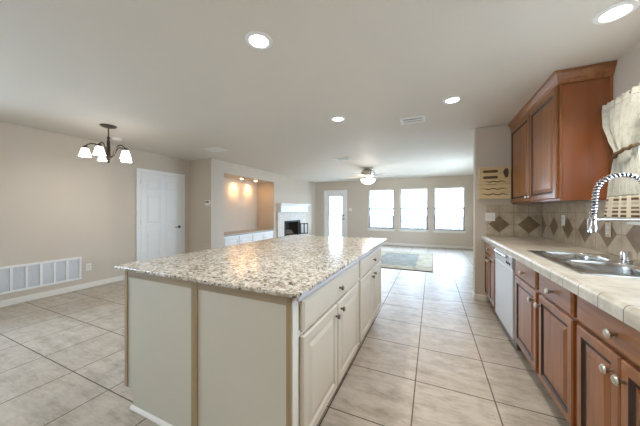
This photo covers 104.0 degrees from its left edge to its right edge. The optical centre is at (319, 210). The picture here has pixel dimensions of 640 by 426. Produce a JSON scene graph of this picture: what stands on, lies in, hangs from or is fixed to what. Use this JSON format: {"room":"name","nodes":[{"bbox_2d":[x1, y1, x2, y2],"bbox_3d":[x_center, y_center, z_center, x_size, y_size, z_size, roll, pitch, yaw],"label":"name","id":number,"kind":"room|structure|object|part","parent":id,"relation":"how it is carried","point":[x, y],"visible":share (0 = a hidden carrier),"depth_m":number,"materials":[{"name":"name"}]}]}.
{"room":"kitchen","nodes":[
{"label":"kitchen","id":0,"kind":"room"},
{"bbox_2d":[0,121,188,300],"bbox_3d":[-4.461,0.047,2.994,0.150,2.466,6.420,0,0,24],"label":"wall","id":1,"kind":"structure","parent":0,"point":[56,203],"depth_m":3.91,"materials":[{"name":"paint"}]},
{"bbox_2d":[0,257,81,294],"bbox_3d":[-4.191,0.930,3.391,0.017,0.364,1.490,0,0,24],"label":"air vent","id":2,"kind":"object","parent":1,"relation":"in","point":[14,278],"visible":1,"depth_m":3.63,"materials":[{"name":"white paint"}]},
{"bbox_3d":[-4.222,0.930,3.326,0.012,0.304,0.114,0,0,24],"label":"louvre panel","id":3,"kind":"part","parent":2,"relation":"part of","materials":[{"name":"metal"}]},
{"bbox_3d":[-4.164,0.930,3.457,0.012,0.304,0.114,0,0,24],"label":"louvre panel","id":4,"kind":"part","parent":2,"relation":"part of","materials":[{"name":"metal"}]},
{"bbox_3d":[-4.105,0.930,3.587,0.012,0.304,0.114,0,0,24],"label":"louvre panel","id":5,"kind":"part","parent":2,"relation":"part of","materials":[{"name":"metal"}]},
{"bbox_3d":[-4.047,0.930,3.718,0.012,0.304,0.114,0,0,24],"label":"louvre panel","id":6,"kind":"part","parent":2,"relation":"part of","materials":[{"name":"metal"}]},
{"bbox_3d":[-3.989,0.930,3.849,0.012,0.304,0.114,0,0,24],"label":"louvre panel","id":7,"kind":"part","parent":2,"relation":"part of","materials":[{"name":"metal"}]},
{"bbox_3d":[-3.927,0.930,3.985,0.012,0.304,0.128,0,0,24],"label":"louvre panel","id":8,"kind":"part","parent":2,"relation":"part of","materials":[{"name":"metal"}]},
{"bbox_2d":[0,275,124,307],"bbox_3d":[-4.627,1.238,2.422,0.014,0.085,5.240,0,0,24],"label":"baseboard","id":9,"kind":"structure","parent":1,"relation":"attached to","point":[22,299],"depth_m":3.81,"materials":[{"name":"white wood"}]},
{"bbox_2d":[86,263,90,270],"bbox_3d":[-3.850,0.935,4.162,0.009,0.118,0.075,0,0,24],"label":"wall outlet","id":10,"kind":"object","parent":1,"relation":"attached to","point":[88,266],"visible":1,"depth_m":4.16,"materials":[{"name":"white plastic"}]},
{"bbox_2d":[136,168,184,261],"bbox_3d":[-3.313,0.225,5.288,0.071,2.110,1.035,0,0,24],"label":"door","id":11,"kind":"structure","parent":1,"relation":"in","point":[160,199],"depth_m":5.22,"materials":[{"name":"white paint"}]},
{"bbox_3d":[-3.413,-0.530,5.121,0.009,0.196,0.254,0,0,24],"label":"panel","id":12,"kind":"part","parent":11,"relation":"part of","materials":[{"name":"white paint"}]},
{"bbox_3d":[-3.413,-0.030,5.121,0.009,0.556,0.254,0,0,24],"label":"panel","id":13,"kind":"part","parent":11,"relation":"part of","materials":[{"name":"white paint"}]},
{"bbox_3d":[-3.413,0.740,5.121,0.009,0.616,0.254,0,0,24],"label":"panel","id":14,"kind":"part","parent":11,"relation":"part of","materials":[{"name":"white paint"}]},
{"bbox_3d":[-3.255,-0.530,5.474,0.009,0.196,0.254,0,0,24],"label":"panel","id":15,"kind":"part","parent":11,"relation":"part of","materials":[{"name":"white paint"}]},
{"bbox_3d":[-3.255,-0.030,5.474,0.009,0.556,0.254,0,0,24],"label":"panel","id":16,"kind":"part","parent":11,"relation":"part of","materials":[{"name":"white paint"}]},
{"bbox_3d":[-3.255,0.740,5.474,0.009,0.616,0.254,0,0,24],"label":"panel","id":17,"kind":"part","parent":11,"relation":"part of","materials":[{"name":"white paint"}]},
{"bbox_2d":[189,158,215,251],"bbox_3d":[-2.799,0.047,5.850,0.850,2.466,0.150,0,0,24],"label":"wall","id":18,"kind":"structure","parent":0,"point":[202,172],"depth_m":5.72,"materials":[{"name":"paint"}]},
{"bbox_2d":[205,200,209,205],"bbox_3d":[-2.536,-0.178,5.634,0.150,0.120,0.027,0,0,24],"label":"thermostat","id":19,"kind":"object","parent":18,"relation":"attached to","point":[207,202],"visible":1,"depth_m":5.62,"materials":[{"name":"white plastic"}]},
{"bbox_2d":[224,174,269,231],"bbox_3d":[-2.261,0.140,7.074,0.570,2.280,2.265,0,0,24],"label":"wall","id":20,"kind":"structure","parent":0,"point":[246,201],"depth_m":7.55,"materials":[{"name":"paint"}]},
{"bbox_2d":[216,159,315,247],"bbox_3d":[-1.349,0.047,8.230,0.150,2.466,5.380,0,0,24],"label":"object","id":21,"kind":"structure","parent":0,"point":[283,189],"depth_m":7.88,"materials":[{"name":"paint"}]},
{"bbox_2d":[0,245,569,425],"bbox_3d":[-0.273,1.330,4.149,6.850,0.100,12.250,0,0,24],"label":"floor","id":22,"kind":"structure","parent":0,"point":[432,353],"depth_m":2.07,"materials":[{"name":"tile"}]},
{"bbox_2d":[224,234,251,245],"bbox_3d":[-2.343,0.953,6.546,0.647,0.655,1.028,0,0,24],"label":"base cabinet","id":23,"kind":"object","parent":22,"relation":"on","point":[238,239],"visible":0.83,"depth_m":6.37,"materials":[{"name":"white paint"}]},
{"bbox_3d":[-2.184,0.938,6.205,0.021,0.565,0.476,0,0,24],"label":"door","id":24,"kind":"part","parent":23,"relation":"part of","materials":[{"name":"white paint"}]},
{"bbox_3d":[-1.982,0.938,6.655,0.021,0.565,0.476,0,0,24],"label":"door","id":25,"kind":"part","parent":23,"relation":"part of","materials":[{"name":"white paint"}]},
{"bbox_2d":[224,229,273,236],"bbox_3d":[-2.147,0.602,7.023,0.615,0.044,2.059,0,0,24],"label":"ledge","id":26,"kind":"object","parent":23,"relation":"on","point":[242,232],"visible":0.76,"depth_m":7.01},
{"bbox_2d":[125,241,385,425],"bbox_3d":[-0.231,0.832,2.446,1.360,0.897,2.334,0,0,24],"label":"kitchen island","id":27,"kind":"object","parent":22,"relation":"on","point":[197,354],"visible":0.71,"depth_m":1.38,"materials":[{"name":"beige paint"}]},
{"bbox_3d":[-0.979,0.857,1.524,0.622,0.846,0.008,0,0,24],"label":"panel","id":28,"kind":"part","parent":27,"relation":"part of","materials":[{"name":"laminate"}]},
{"bbox_3d":[-0.708,0.415,1.400,1.217,0.038,0.012,0,0,24],"label":"rail","id":29,"kind":"part","parent":27,"relation":"part of","materials":[{"name":"beige wood"}]},
{"bbox_3d":[-0.413,0.857,1.270,0.616,0.846,0.008,0,0,24],"label":"panel","id":30,"kind":"part","parent":27,"relation":"part of","materials":[{"name":"laminate"}]},
{"bbox_2d":[114,235,386,297],"bbox_3d":[-0.249,0.372,2.451,1.397,0.020,2.384,0,0,24],"label":"island countertop","id":31,"kind":"structure","parent":27,"relation":"on","point":[290,266],"depth_m":1.72,"materials":[{"name":"beige stone"}]},
{"bbox_3d":[0.009,0.880,1.421,0.021,0.544,0.471,0,0,24],"label":"door","id":32,"kind":"part","parent":27,"relation":"part of","materials":[{"name":"beige paint"}]},
{"bbox_3d":[0.113,0.511,1.653,0.021,0.154,0.980,0,0,24],"label":"drawer","id":33,"kind":"part","parent":27,"relation":"part of","materials":[{"name":"beige paint"}]},
{"bbox_3d":[0.311,0.785,2.126,0.004,0.779,2.145,0,0,24],"label":"frame","id":34,"kind":"part","parent":27,"relation":"part of","materials":[{"name":"white wood"}]},
{"bbox_3d":[0.213,0.880,1.876,0.021,0.544,0.492,0,0,24],"label":"door","id":35,"kind":"part","parent":27,"relation":"part of","materials":[{"name":"beige paint"}]},
{"bbox_3d":[0.443,0.880,2.390,0.021,0.544,0.461,0,0,24],"label":"door","id":36,"kind":"part","parent":27,"relation":"part of","materials":[{"name":"beige paint"}]},
{"bbox_3d":[0.543,0.511,2.615,0.021,0.154,0.953,0,0,24],"label":"drawer","id":37,"kind":"part","parent":27,"relation":"part of","materials":[{"name":"beige paint"}]},
{"bbox_3d":[0.641,0.880,2.833,0.021,0.544,0.475,0,0,24],"label":"door","id":38,"kind":"part","parent":27,"relation":"part of","materials":[{"name":"beige paint"}]},
{"bbox_2d":[252,231,272,241],"bbox_3d":[-1.921,0.953,7.487,0.647,0.655,1.028,0,0,24],"label":"base cabinet","id":39,"kind":"object","parent":22,"relation":"on","point":[262,235],"visible":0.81,"depth_m":7.30,"materials":[{"name":"white paint"}]},
{"bbox_3d":[-1.763,0.938,7.146,0.021,0.565,0.476,0,0,24],"label":"door","id":40,"kind":"part","parent":39,"relation":"part of","materials":[{"name":"white paint"}]},
{"bbox_3d":[-1.561,0.938,7.595,0.021,0.565,0.476,0,0,24],"label":"door","id":41,"kind":"part","parent":39,"relation":"part of","materials":[{"name":"white paint"}]},
{"bbox_2d":[275,203,310,237],"bbox_3d":[-0.958,0.517,8.822,0.800,1.525,2.040,0,0,24],"label":"fireplace","id":42,"kind":"object","parent":22,"relation":"on","point":[289,216],"visible":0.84,"depth_m":8.74,"materials":[{"name":"tile"}]},
{"bbox_3d":[-0.951,0.603,8.764,0.020,0.525,1.060,0,0,24],"label":"metal frame","id":43,"kind":"part","parent":42,"relation":"part of","materials":[{"name":"black metal"}]},
{"bbox_3d":[-0.589,0.655,9.280,0.300,0.390,0.016,0,0,-23],"label":"glass door","id":44,"kind":"part","parent":42,"relation":"part of","materials":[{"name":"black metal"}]},
{"bbox_2d":[380,250,432,271],"bbox_3d":[2.092,1.270,6.629,1.640,0.018,2.430,0,0,24],"label":"area rug","id":45,"kind":"object","parent":22,"relation":"on","point":[413,261],"visible":0.71,"depth_m":6.35,"materials":[{"name":"fabric"}]},
{"bbox_2d":[485,242,494,307],"bbox_3d":[2.459,0.838,3.099,0.694,0.885,0.682,0,0,24],"label":"base cabinet","id":46,"kind":"object","parent":22,"relation":"on","point":[490,253],"visible":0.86,"depth_m":3.15,"materials":[{"name":"brown wood"}]},
{"bbox_3d":[2.236,0.860,3.332,0.021,0.570,0.290,0,0,24],"label":"door","id":47,"kind":"part","parent":46,"relation":"part of","materials":[{"name":"brown wood"}]},
{"bbox_3d":[2.175,0.488,3.198,0.021,0.140,0.585,0,0,24],"label":"drawer","id":48,"kind":"part","parent":46,"relation":"part of","materials":[{"name":"brown wood"}]},
{"bbox_3d":[2.114,0.860,3.061,0.021,0.570,0.285,0,0,24],"label":"door","id":49,"kind":"part","parent":46,"relation":"part of","materials":[{"name":"brown wood"}]},
{"bbox_2d":[494,248,522,352],"bbox_3d":[2.160,0.846,2.470,0.635,0.868,0.694,0,0,24],"label":"dishwasher","id":50,"kind":"object","parent":22,"relation":"on","point":[505,274],"visible":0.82,"depth_m":2.48,"materials":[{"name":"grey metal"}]},
{"bbox_3d":[1.902,0.448,2.640,0.024,0.033,0.474,0,0,24],"label":"handle","id":51,"kind":"part","parent":50,"relation":"part of","materials":[{"name":"silver metal"}]},
{"bbox_3d":[1.907,0.860,2.583,0.030,0.630,0.686,0,0,24],"label":"door","id":52,"kind":"part","parent":50,"relation":"part of","materials":[{"name":"white metal"}]},
{"bbox_3d":[1.904,0.477,2.585,0.037,0.125,0.686,0,0,24],"label":"control panel","id":53,"kind":"part","parent":50,"relation":"part of","materials":[{"name":"white plastic"}]},
{"bbox_2d":[515,260,579,425],"bbox_3d":[1.809,0.838,1.647,0.694,0.885,1.061,0,0,24],"label":"base cabinet","id":54,"kind":"object","parent":22,"relation":"on","point":[546,322],"visible":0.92,"depth_m":1.56,"materials":[{"name":"brown wood"}]},
{"bbox_3d":[1.629,0.488,1.979,0.021,0.140,0.480,0,0,24],"label":"drawer","id":55,"kind":"part","parent":54,"relation":"part of","materials":[{"name":"brown wood"}]},
{"bbox_3d":[1.629,0.860,1.979,0.021,0.570,0.480,0,0,24],"label":"door","id":56,"kind":"part","parent":54,"relation":"part of","materials":[{"name":"brown wood"}]},
{"bbox_3d":[1.470,0.640,1.692,0.037,0.037,0.038,0,0,24],"label":"knob","id":57,"kind":"part","parent":54,"relation":"part of","materials":[{"name":"silver metal"}]},
{"bbox_3d":[1.556,0.785,1.761,0.021,0.780,1.061,0,0,24],"label":"frame","id":58,"kind":"part","parent":54,"relation":"part of","materials":[{"name":"brown wood"}]},
{"bbox_3d":[1.396,0.492,1.528,0.037,0.037,0.038,0,0,24],"label":"knob","id":59,"kind":"part","parent":54,"relation":"part of","materials":[{"name":"silver metal"}]},
{"bbox_3d":[1.420,0.488,1.510,0.021,0.140,0.447,0,0,24],"label":"drawer","id":60,"kind":"part","parent":54,"relation":"part of","materials":[{"name":"brown wood"}]},
{"bbox_3d":[1.420,0.860,1.510,0.021,0.570,0.447,0,0,24],"label":"door","id":61,"kind":"part","parent":54,"relation":"part of","materials":[{"name":"brown wood"}]},
{"bbox_2d":[481,235,639,331],"bbox_3d":[1.955,0.379,1.962,0.685,0.071,3.199,0,0,24],"label":"countertop","id":62,"kind":"structure","parent":54,"relation":"on","point":[619,297],"depth_m":1.30,"materials":[{"name":"tile"}]},
{"bbox_2d":[526,250,639,278],"bbox_3d":[1.867,0.405,1.673,0.537,0.260,0.890,0,0,24],"label":"sink","id":63,"kind":"object","parent":62,"relation":"in","point":[587,263],"depth_m":1.69,"materials":[{"name":"silver metal"}]},
{"bbox_3d":[1.920,0.439,1.901,0.350,0.192,0.350,0,0,24],"label":"bowl","id":64,"kind":"part","parent":63,"relation":"part of","materials":[{"name":"silver metal"}]},
{"bbox_3d":[1.755,0.439,1.510,0.370,0.192,0.420,0,0,24],"label":"bowl","id":65,"kind":"part","parent":63,"relation":"part of","materials":[{"name":"silver metal"}]},
{"bbox_3d":[2.098,0.309,1.712,0.066,0.067,0.066,0,0,24],"label":"air gap cap","id":66,"kind":"part","parent":63,"relation":"part of","materials":[{"name":"silver metal"}]},
{"bbox_2d":[587,172,639,232],"bbox_3d":[1.916,0.048,1.583,0.310,0.590,0.108,0,0,24],"label":"spring faucet","id":67,"kind":"object","parent":62,"relation":"on","point":[592,226],"visible":1,"depth_m":1.64,"materials":[{"name":"silver metal"}]},
{"bbox_3d":[1.911,0.058,1.609,0.276,0.014,0.053,0,0,24],"label":"holder arm","id":68,"kind":"part","parent":67,"relation":"part of","materials":[{"name":"silver metal"}]},
{"bbox_2d":[577,296,639,425],"bbox_3d":[1.451,0.838,0.847,0.694,0.885,0.692,0,0,24],"label":"base cabinet","id":69,"kind":"object","parent":22,"relation":"on","point":[608,348],"visible":0.94,"depth_m":1.05,"materials":[{"name":"brown wood"}]},
{"bbox_3d":[1.246,0.860,1.121,0.021,0.570,0.315,0,0,24],"label":"door","id":70,"kind":"part","parent":69,"relation":"part of","materials":[{"name":"brown wood"}]},
{"bbox_3d":[1.169,0.648,1.021,0.037,0.037,0.038,0,0,24],"label":"knob","id":71,"kind":"part","parent":69,"relation":"part of","materials":[{"name":"silver metal"}]},
{"bbox_3d":[1.178,0.488,0.971,0.021,0.140,0.645,0,0,24],"label":"drawer","id":72,"kind":"part","parent":69,"relation":"part of","materials":[{"name":"brown wood"}]},
{"bbox_3d":[1.198,0.785,0.960,0.021,0.780,0.692,0,0,24],"label":"frame","id":73,"kind":"part","parent":69,"relation":"part of","materials":[{"name":"brown wood"}]},
{"bbox_3d":[1.159,0.492,0.999,0.037,0.037,0.038,0,0,24],"label":"knob","id":74,"kind":"part","parent":69,"relation":"part of","materials":[{"name":"silver metal"}]},
{"bbox_3d":[1.139,0.648,0.953,0.037,0.037,0.038,0,0,24],"label":"knob","id":75,"kind":"part","parent":69,"relation":"part of","materials":[{"name":"silver metal"}]},
{"bbox_3d":[1.112,0.860,0.823,0.021,0.570,0.320,0,0,24],"label":"door","id":76,"kind":"part","parent":69,"relation":"part of","materials":[{"name":"brown wood"}]},
{"bbox_2d":[0,0,639,182],"bbox_3d":[-0.273,-1.236,4.149,6.850,0.100,12.250,0,0,24],"label":"ceiling","id":77,"kind":"structure","parent":0,"point":[175,78],"depth_m":2.11,"materials":[{"name":"paint"}]},
{"bbox_2d":[78,123,131,162],"bbox_3d":[-2.953,-0.925,3.506,0.588,0.522,0.580,0,0,24],"label":"chandelier","id":78,"kind":"object","parent":77,"relation":"hanging from","point":[103,155],"visible":1,"depth_m":3.45,"materials":[{"name":"white glass"}]},
{"bbox_3d":[-3.146,-0.783,3.348,0.134,0.110,0.134,0,0,24],"label":"lamp shade","id":79,"kind":"part","parent":78,"relation":"part of","materials":[{"name":"white glass"}]},
{"bbox_3d":[-2.878,-0.783,3.261,0.134,0.110,0.134,0,0,24],"label":"lamp shade","id":80,"kind":"part","parent":78,"relation":"part of","materials":[{"name":"white glass"}]},
{"bbox_3d":[-3.146,-0.783,3.631,0.134,0.110,0.134,0,0,24],"label":"lamp shade","id":81,"kind":"part","parent":78,"relation":"part of","materials":[{"name":"white glass"}]},
{"bbox_3d":[-2.952,-0.910,3.489,0.059,0.492,0.060,0,0,24],"label":"stem","id":82,"kind":"part","parent":78,"relation":"part of","materials":[{"name":"brown metal"}]},
{"bbox_3d":[-2.819,-0.827,3.488,0.211,0.187,0.104,0,0,24],"label":"arm","id":83,"kind":"part","parent":78,"relation":"part of","materials":[{"name":"brown metal"}]},
{"bbox_3d":[-2.712,-0.783,3.489,0.134,0.110,0.134,0,0,24],"label":"lamp shade","id":84,"kind":"part","parent":78,"relation":"part of","materials":[{"name":"white glass"}]},
{"bbox_3d":[-2.877,-0.783,3.717,0.134,0.110,0.134,0,0,24],"label":"lamp shade","id":85,"kind":"part","parent":78,"relation":"part of","materials":[{"name":"white glass"}]},
{"bbox_2d":[112,137,121,140],"bbox_3d":[-3.335,-1.167,4.101,0.130,0.036,0.130,0,0,24],"label":"smoke detector","id":86,"kind":"object","parent":77,"relation":"attached to","point":[113,138],"visible":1,"depth_m":4.06,"materials":[{"name":"white plastic"}]},
{"bbox_2d":[203,147,226,151],"bbox_3d":[-2.025,-1.180,4.824,0.320,0.012,0.290,0,0,24],"label":"ceiling vent","id":87,"kind":"object","parent":77,"relation":"in","point":[213,149],"visible":1,"depth_m":4.80,"materials":[{"name":"white paint"}]},
{"bbox_2d":[245,30,272,49],"bbox_3d":[-0.424,-1.179,1.736,0.188,0.011,0.188,0,0,24],"label":"recessed light","id":88,"kind":"object","parent":77,"relation":"in","point":[256,39],"visible":1,"depth_m":1.72,"materials":[{"name":"white paint"}]},
{"bbox_2d":[331,116,344,121],"bbox_3d":[0.231,-1.179,3.212,0.188,0.011,0.188,0,0,24],"label":"recessed light","id":89,"kind":"object","parent":77,"relation":"in","point":[335,118],"visible":1,"depth_m":3.19,"materials":[{"name":"white"}]},
{"bbox_2d":[335,157,350,160],"bbox_3d":[0.526,-1.180,5.725,0.320,0.012,0.240,0,0,24],"label":"ceiling vent","id":90,"kind":"object","parent":77,"relation":"in","point":[347,158],"visible":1,"depth_m":5.72,"materials":[{"name":"white paint"}]},
{"bbox_2d":[345,167,385,187],"bbox_3d":[1.294,-0.898,6.959,1.264,0.576,1.290,0,0,24],"label":"ceiling fan","id":91,"kind":"object","parent":77,"relation":"hanging from","point":[367,173],"visible":1,"depth_m":6.81,"materials":[{"name":"silver metal"}]},
{"bbox_3d":[0.942,-0.952,7.135,0.480,0.038,0.140,0,0,28],"label":"blade","id":92,"kind":"part","parent":91,"relation":"part of","materials":[{"name":"white wood"}]},
{"bbox_3d":[1.330,-1.008,6.927,0.380,0.236,0.380,0,0,24],"label":"motor","id":93,"kind":"part","parent":91,"relation":"part of","materials":[{"name":"silver metal"}]},
{"bbox_3d":[1.330,-0.816,6.927,0.390,0.144,0.390,0,0,24],"label":"lamp shade","id":94,"kind":"part","parent":91,"relation":"part of","materials":[{"name":"white glass"}]},
{"bbox_2d":[400,115,425,124],"bbox_3d":[1.207,-1.179,3.253,0.305,0.014,0.225,0,0,24],"label":"ceiling vent","id":95,"kind":"object","parent":77,"relation":"in","point":[416,119],"visible":1,"depth_m":3.24,"materials":[{"name":"white metal"}]},
{"bbox_2d":[443,96,462,103],"bbox_3d":[1.412,-1.179,2.664,0.188,0.011,0.188,0,0,24],"label":"recessed light","id":96,"kind":"object","parent":77,"relation":"in","point":[453,99],"visible":1,"depth_m":2.65,"materials":[{"name":"white"}]},
{"bbox_2d":[592,0,639,24],"bbox_3d":[1.760,-1.179,1.491,0.188,0.011,0.188,0,0,24],"label":"recessed light","id":97,"kind":"object","parent":77,"relation":"in","point":[619,10],"visible":1,"depth_m":1.48,"materials":[{"name":"white"}]},
{"bbox_2d":[316,175,472,246],"bbox_3d":[2.519,0.047,9.528,6.150,2.466,0.150,0,0,24],"label":"wall","id":98,"kind":"structure","parent":0,"point":[357,191],"depth_m":9.30,"materials":[{"name":"paint"}]},
{"bbox_2d":[324,190,346,236],"bbox_3d":[0.655,0.217,10.345,1.010,2.125,0.182,0,0,24],"label":"door","id":99,"kind":"structure","parent":98,"relation":"in","point":[342,194],"depth_m":10.33,"materials":[{"name":"white paint"}]},
{"bbox_2d":[367,190,394,230],"bbox_3d":[2.343,-0.022,9.571,1.060,1.575,0.155,0,0,24],"label":"window","id":100,"kind":"structure","parent":98,"relation":"in","point":[369,228],"depth_m":9.56,"materials":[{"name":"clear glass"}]},
{"bbox_3d":[2.333,0.723,9.548,1.060,0.085,0.105,0,0,24],"label":"sill","id":101,"kind":"part","parent":100,"relation":"part of","materials":[{"name":"beige paint"}]},
{"bbox_2d":[369,189,393,207],"bbox_3d":[2.340,-0.462,9.564,0.952,0.694,0.046,0,0,24],"label":"window blind","id":102,"kind":"object","parent":100,"relation":"attached to","point":[385,191],"visible":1,"depth_m":9.54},
{"bbox_2d":[399,189,429,231],"bbox_3d":[3.411,-0.022,9.093,1.050,1.575,0.155,0,0,24],"label":"window","id":103,"kind":"structure","parent":98,"relation":"in","point":[401,229],"depth_m":9.10,"materials":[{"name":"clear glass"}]},
{"bbox_2d":[400,188,427,207],"bbox_3d":[3.408,-0.462,9.086,0.942,0.694,0.046,0,0,24],"label":"window blind","id":104,"kind":"object","parent":103,"relation":"attached to","point":[415,192],"visible":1,"depth_m":9.07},
{"bbox_3d":[3.401,0.723,9.070,1.050,0.085,0.105,0,0,24],"label":"sill","id":105,"kind":"part","parent":103,"relation":"part of","materials":[{"name":"beige paint"}]},
{"bbox_2d":[383,242,472,248],"bbox_3d":[3.128,1.238,9.165,4.440,0.085,0.014,0,0,24],"label":"baseboard","id":106,"kind":"structure","parent":98,"relation":"attached to","point":[386,243],"depth_m":8.83,"materials":[{"name":"beige wood"}]},
{"bbox_2d":[432,188,466,233],"bbox_3d":[4.454,-0.022,8.626,1.047,1.575,0.155,0,0,24],"label":"window","id":107,"kind":"structure","parent":98,"relation":"in","point":[462,231],"depth_m":8.57,"materials":[{"name":"clear glass"}]},
{"bbox_2d":[434,187,464,207],"bbox_3d":[4.450,-0.462,8.619,0.939,0.694,0.046,0,0,24],"label":"window blind","id":108,"kind":"object","parent":107,"relation":"attached to","point":[449,196],"visible":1,"depth_m":8.60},
{"bbox_3d":[4.443,0.723,8.603,1.047,0.085,0.105,0,0,24],"label":"sill","id":109,"kind":"part","parent":107,"relation":"part of","materials":[{"name":"beige paint"}]},
{"bbox_2d":[473,125,542,300],"bbox_3d":[2.601,0.047,3.497,0.770,2.466,0.130,0,0,24],"label":"wall","id":110,"kind":"structure","parent":0,"point":[491,145],"depth_m":3.56,"materials":[{"name":"paint"}]},
{"bbox_2d":[472,291,488,301],"bbox_3d":[2.321,1.238,3.623,0.184,0.085,0.158,0,0,24],"label":"baseboard","id":111,"kind":"structure","parent":110,"relation":"attached to","point":[478,297],"depth_m":3.56,"materials":[{"name":"white wood"}]},
{"bbox_2d":[485,213,494,220],"bbox_3d":[2.386,0.085,3.505,0.115,0.118,0.010,0,0,24],"label":"light switch","id":112,"kind":"object","parent":110,"relation":"attached to","point":[488,216],"visible":1,"depth_m":3.50,"materials":[{"name":"white plastic"}]},
{"bbox_2d":[479,166,510,198],"bbox_3d":[2.413,-0.384,3.463,0.365,0.441,0.084,0,0,24],"label":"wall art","id":113,"kind":"object","parent":110,"relation":"attached to","point":[494,182],"visible":1,"depth_m":3.42,"materials":[{"name":"brown wood"}]},
{"bbox_2d":[486,204,541,236],"bbox_3d":[2.632,0.131,3.407,0.620,0.436,0.010,0,0,24],"label":"backsplash","id":114,"kind":"structure","parent":110,"relation":"attached to","point":[516,220],"depth_m":3.39,"materials":[{"name":"tile"}]},
{"bbox_2d":[543,42,639,221],"bbox_3d":[2.784,0.047,2.780,0.150,2.466,11.950,0,0,24],"label":"wall","id":115,"kind":"structure","parent":0,"point":[626,76],"depth_m":1.87,"materials":[{"name":"paint"}]},
{"bbox_2d":[508,60,616,203],"bbox_3d":[2.454,-0.636,2.699,0.382,1.093,1.444,0,0,24],"label":"upper cabinet","id":116,"kind":"object","parent":115,"relation":"attached to","point":[560,147],"visible":0.98,"depth_m":2.13,"materials":[{"name":"brown wood"}]},
{"bbox_3d":[2.460,-0.592,3.076,0.021,0.968,0.691,0,0,24],"label":"door","id":117,"kind":"part","parent":116,"relation":"part of","materials":[{"name":"brown wood"}]},
{"bbox_3d":[2.350,-0.620,2.776,0.020,1.060,1.388,0,0,24],"label":"frame","id":118,"kind":"part","parent":116,"relation":"part of","materials":[{"name":"brown wood"}]},
{"bbox_3d":[2.182,-0.592,2.455,0.021,0.968,0.621,0,0,24],"label":"door","id":119,"kind":"part","parent":116,"relation":"part of","materials":[{"name":"brown wood"}]},
{"bbox_3d":[2.456,-1.133,2.698,0.378,0.101,1.444,0,0,24],"label":"crown moulding","id":120,"kind":"part","parent":116,"relation":"part of","materials":[{"name":"brown wood"}]},
{"bbox_3d":[2.216,-0.620,2.074,0.306,1.060,0.010,0,0,24],"label":"panel","id":121,"kind":"part","parent":116,"relation":"part of","materials":[{"name":"brown wood"}]},
{"bbox_2d":[561,215,564,225],"bbox_3d":[2.671,0.105,2.748,0.009,0.118,0.075,0,0,24],"label":"wall outlet","id":122,"kind":"object","parent":115,"relation":"attached to","point":[562,216],"visible":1,"depth_m":2.74,"materials":[{"name":"white plastic"}]},
{"bbox_2d":[542,200,639,260],"bbox_3d":[2.267,0.131,1.822,0.010,0.436,3.180,0,0,24],"label":"backsplash","id":123,"kind":"structure","parent":115,"relation":"attached to","point":[625,237],"depth_m":2.34,"materials":[{"name":"tile"}]},
{"bbox_2d":[605,222,611,236],"bbox_3d":[2.356,0.155,2.046,0.009,0.118,0.075,0,0,24],"label":"wall outlet","id":124,"kind":"object","parent":115,"relation":"attached to","point":[608,226],"visible":1,"depth_m":2.04,"materials":[{"name":"beige plastic"}]},
{"bbox_2d":[627,222,639,224],"bbox_3d":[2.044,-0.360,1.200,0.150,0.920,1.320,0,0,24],"label":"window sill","id":125,"kind":"structure","parent":115,"relation":"in","point":[628,223],"depth_m":1.77,"materials":[{"name":"white paint"}]},
{"bbox_3d":[1.999,-0.829,1.299,0.070,0.033,1.603,0,0,24],"label":"curtain rod","id":126,"kind":"object","parent":115,"relation":"attached to","visible":0},
{"bbox_2d":[602,83,639,218],"bbox_3d":[2.137,-0.398,1.694,0.106,0.900,0.719,0,0,24],"label":"curtain","id":127,"kind":"object","parent":126,"relation":"hanging from","point":[621,116],"visible":0.97,"depth_m":1.77,"materials":[{"name":"fabric"}]},
{"label":"outside","id":128,"kind":"structure","parent":0,"visible":0},
{"bbox_3d":[2.765,2.055,8.623,30.000,0.050,30.000,0,0,24],"label":"ground","id":129,"kind":"structure","parent":128,"visible":0},
{"bbox_2d":[330,215,462,234],"bbox_3d":[5.311,1.149,14.309,14.800,1.762,0.060,0,0,24],"label":"fence","id":130,"kind":"object","parent":129,"relation":"on","point":[442,222],"visible":0.19,"depth_m":14.35,"materials":[{"name":"white"}]}
]}

